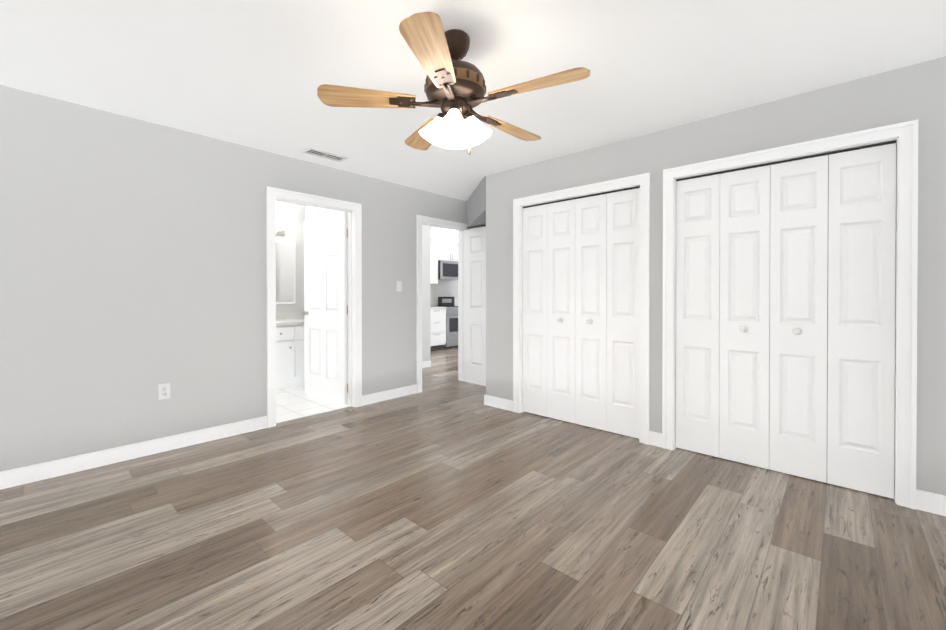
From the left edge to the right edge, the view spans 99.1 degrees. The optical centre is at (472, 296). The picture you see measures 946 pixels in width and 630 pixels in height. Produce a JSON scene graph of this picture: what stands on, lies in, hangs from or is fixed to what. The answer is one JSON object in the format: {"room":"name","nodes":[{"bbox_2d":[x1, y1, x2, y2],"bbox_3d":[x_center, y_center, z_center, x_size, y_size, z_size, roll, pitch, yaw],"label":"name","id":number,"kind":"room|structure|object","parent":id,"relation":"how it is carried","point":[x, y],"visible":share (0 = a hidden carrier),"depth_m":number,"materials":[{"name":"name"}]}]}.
{"room":"empty bedroom","nodes":[
{"label":"empty bedroom","id":0,"kind":"room"},
{"bbox_2d":[0,85,466,471],"bbox_3d":[-0.573,-0.074,5.026,0.120,2.440,8.540,0,0,42],"label":"wall","id":1,"kind":"structure","parent":0,"point":[133,272],"depth_m":2.94,"materials":[{"name":"grey paint"}]},
{"bbox_2d":[0,416,267,489],"bbox_3d":[-2.559,1.106,2.755,0.014,0.105,2.198,0,0,42],"label":"baseboard","id":2,"kind":"structure","parent":1,"relation":"attached to","point":[46,470],"depth_m":2.84,"materials":[{"name":"white wood"}]},
{"bbox_2d":[158,383,169,399],"bbox_3d":[-2.313,0.707,3.026,0.009,0.116,0.072,0,0,42],"label":"electrical outlet","id":3,"kind":"object","parent":1,"relation":"attached to","point":[163,391],"visible":1,"depth_m":3.02,"materials":[{"name":"white plastic"}]},
{"bbox_2d":[266,186,361,427],"bbox_3d":[-1.550,0.089,3.955,0.168,2.127,0.944,0,0,42],"label":"door frame","id":4,"kind":"structure","parent":1,"relation":"attached to","point":[354,210],"depth_m":4.10,"materials":[{"name":"white wood"}]},
{"bbox_2d":[302,212,347,404],"bbox_3d":[-1.673,0.124,4.496,0.788,2.035,0.162,0,0,42],"label":"bathroom door","id":5,"kind":"structure","parent":1,"relation":"in","point":[325,312],"depth_m":4.47,"materials":[{"name":"white wood"}]},
{"bbox_2d":[362,384,416,405],"bbox_3d":[-0.926,1.096,4.546,0.014,0.105,0.761,0,0,42],"label":"baseboard","id":6,"kind":"structure","parent":1,"relation":"attached to","point":[367,399],"depth_m":4.51,"materials":[{"name":"white wood"}]},
{"bbox_2d":[396,281,401,290],"bbox_3d":[-0.845,-0.122,4.629,0.012,0.116,0.072,0,0,42],"label":"light switch","id":7,"kind":"object","parent":1,"relation":"attached to","point":[398,285],"visible":1,"depth_m":4.62,"materials":[{"name":"white plastic"}]},
{"bbox_2d":[417,215,468,392],"bbox_3d":[-0.418,0.082,5.195,0.168,2.127,0.890,0,0,42],"label":"door frame","id":8,"kind":"structure","parent":1,"relation":"attached to","point":[421,220],"depth_m":5.27,"materials":[{"name":"white wood"}]},
{"bbox_2d":[465,227,485,385],"bbox_3d":[0.171,0.120,5.156,0.770,2.035,0.153,0,0,42],"label":"hall door","id":9,"kind":"structure","parent":1,"relation":"in","point":[475,305],"depth_m":5.27,"materials":[{"name":"white wood"}]},
{"bbox_2d":[276,201,304,318],"bbox_3d":[-3.012,-0.074,5.112,0.120,2.440,1.740,0,0,42],"label":"wall","id":10,"kind":"structure","parent":0,"point":[291,216],"depth_m":5.62,"materials":[{"name":"white paint"}]},
{"bbox_2d":[276,221,284,235],"bbox_3d":[-2.717,-0.915,5.218,0.161,0.160,0.600,0,0,42],"label":"sconce","id":11,"kind":"object","parent":10,"relation":"attached to","point":[279,225],"visible":0.31,"depth_m":5.34,"materials":[{"name":"silver metal"}]},
{"bbox_2d":[276,241,295,303],"bbox_3d":[-2.767,-0.330,5.267,0.025,0.850,0.900,0,0,42],"label":"bathroom mirror","id":12,"kind":"object","parent":10,"relation":"attached to","point":[285,272],"visible":0.32,"depth_m":5.49,"materials":[{"name":"white mirror"}]},
{"bbox_2d":[305,205,347,383],"bbox_3d":[-2.348,-0.078,5.766,3.500,2.440,0.120,0,0,42],"label":"wall","id":13,"kind":"structure","parent":0,"point":[311,212],"depth_m":5.40,"materials":[{"name":"white paint"}]},
{"bbox_2d":[422,225,430,361],"bbox_3d":[-1.298,-0.079,6.012,0.120,2.440,1.660,0,0,42],"label":"wall","id":14,"kind":"structure","parent":0,"point":[426,293],"depth_m":6.51,"materials":[{"name":"white paint"}]},
{"bbox_2d":[422,360,430,367],"bbox_3d":[-1.248,1.088,5.973,0.014,0.105,1.660,0,0,42],"label":"baseboard","id":15,"kind":"structure","parent":14,"relation":"attached to","point":[425,364],"depth_m":6.51,"materials":[{"name":"white wood"}]},
{"bbox_2d":[430,239,457,305],"bbox_3d":[-1.660,-0.093,8.508,0.120,2.440,4.860,0,0,42],"label":"wall","id":16,"kind":"structure","parent":0,"point":[445,288],"depth_m":9.48,"materials":[{"name":"white paint"}]},
{"bbox_2d":[430,243,437,282],"bbox_3d":[-1.193,-0.734,8.666,0.343,0.880,0.902,0,0,42],"label":"upper cabinet","id":17,"kind":"object","parent":16,"relation":"attached to","point":[433,246],"depth_m":8.78,"materials":[{"name":"white wood"}]},
{"bbox_2d":[438,244,457,261],"bbox_3d":[-0.629,-0.995,9.282,0.343,0.365,0.760,0,0,42],"label":"upper cabinet","id":18,"kind":"object","parent":16,"relation":"attached to","point":[443,252],"depth_m":9.09,"materials":[{"name":"white wood"}]},
{"bbox_2d":[438,260,457,279],"bbox_3d":[-0.579,-0.602,9.239,0.479,0.410,0.760,0,0,42],"label":"over-the-range microwave","id":19,"kind":"object","parent":18,"relation":"attached to","point":[447,270],"visible":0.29,"depth_m":8.99,"materials":[{"name":"silver metal"}]},
{"bbox_2d":[0,347,945,629],"bbox_3d":[-0.122,1.178,4.622,8.340,0.060,8.540,0,0,42],"label":"floor","id":20,"kind":"structure","parent":0,"point":[444,499],"depth_m":1.96,"materials":[{"name":"wood"}]},
{"bbox_2d":[276,311,303,389],"bbox_3d":[-2.545,0.646,5.096,0.587,1.000,1.070,0,0,42],"label":"bathroom vanity","id":21,"kind":"object","parent":20,"relation":"on","point":[289,349],"visible":0.29,"depth_m":5.03,"materials":[{"name":"white wood"}]},
{"bbox_2d":[430,311,445,350],"bbox_3d":[-0.993,0.691,8.704,0.598,0.870,0.587,0,0,42],"label":"base cabinet","id":22,"kind":"object","parent":20,"relation":"on","point":[437,328],"depth_m":8.55,"materials":[{"name":"white wood"}]},
{"bbox_2d":[430,307,445,310],"bbox_3d":[-1.399,0.238,8.247,0.610,0.040,1.805,0,0,42],"label":"countertop","id":23,"kind":"structure","parent":22,"relation":"on","point":[431,308],"depth_m":8.53,"materials":[{"name":"white stone"}]},
{"bbox_2d":[430,297,457,348],"bbox_3d":[-0.514,0.558,9.185,0.656,1.130,0.760,0,0,42],"label":"stove","id":24,"kind":"object","parent":20,"relation":"on","point":[451,323],"visible":0.48,"depth_m":8.90,"materials":[{"name":"silver metal"}]},
{"bbox_2d":[0,0,945,242],"bbox_3d":[-0.122,-1.332,4.608,8.500,0.080,8.700,0,0,42],"label":"ceiling","id":25,"kind":"structure","parent":0,"point":[255,74],"depth_m":2.20,"materials":[{"name":"white paint"}]},
{"bbox_2d":[302,147,347,161],"bbox_3d":[-1.331,-1.281,3.640,0.160,0.010,0.360,0,0,42],"label":"ceiling vent","id":26,"kind":"object","parent":25,"relation":"in","point":[323,154],"visible":0.98,"depth_m":3.63,"materials":[{"name":"white metal"}]},
{"bbox_2d":[317,12,589,154],"bbox_3d":[-0.051,-0.986,2.019,1.245,0.582,1.212,0,0,42],"label":"ceiling fan","id":27,"kind":"object","parent":25,"relation":"hanging from","point":[454,88],"visible":1,"depth_m":1.90,"materials":[{"name":"brown wood"}]},
{"bbox_2d":[467,176,485,227],"bbox_3d":[0.033,-1.111,4.891,0.947,0.365,0.725,0,0,42],"label":"wall","id":28,"kind":"structure","parent":0,"point":[476,208],"depth_m":4.77,"materials":[{"name":"grey paint"}]},
{"bbox_2d":[486,56,945,495],"bbox_3d":[1.572,-0.063,3.083,3.772,2.440,0.120,0,0,42],"label":"wall","id":29,"kind":"structure","parent":0,"point":[908,93],"depth_m":2.62,"materials":[{"name":"grey paint"}]},
{"bbox_2d":[484,395,512,410],"bbox_3d":[0.281,1.098,4.176,0.356,0.105,0.014,0,0,42],"label":"baseboard","id":30,"kind":"structure","parent":29,"relation":"attached to","point":[501,403],"depth_m":4.18,"materials":[{"name":"white wood"}]},
{"bbox_2d":[523,186,639,438],"bbox_3d":[0.915,0.124,3.627,1.156,2.035,0.094,0,0,42],"label":"bifold closet door","id":31,"kind":"structure","parent":29,"relation":"in","point":[581,298],"depth_m":3.58,"materials":[{"name":"white wood"}]},
{"bbox_2d":[513,173,649,444],"bbox_3d":[0.936,0.090,3.649,1.314,2.127,0.145,0,0,42],"label":"door frame","id":32,"kind":"structure","parent":29,"relation":"attached to","point":[642,180],"depth_m":3.35,"materials":[{"name":"white wood"}]},
{"bbox_2d":[676,141,895,498],"bbox_3d":[1.962,0.130,2.672,1.156,2.035,0.094,0,0,42],"label":"bifold closet door","id":33,"kind":"structure","parent":29,"relation":"in","point":[770,257],"depth_m":2.60,"materials":[{"name":"white wood"}]},
{"bbox_2d":[662,119,917,509],"bbox_3d":[1.983,0.096,2.694,1.314,2.127,0.145,0,0,42],"label":"door frame","id":34,"kind":"structure","parent":29,"relation":"attached to","point":[904,135],"depth_m":2.26,"materials":[{"name":"white wood"}]},
{"bbox_2d":[916,489,945,515],"bbox_3d":[2.620,1.110,2.043,0.513,0.105,0.014,0,0,42],"label":"baseboard","id":35,"kind":"structure","parent":29,"relation":"attached to","point":[930,502],"depth_m":2.17,"materials":[{"name":"white wood"}]}
]}

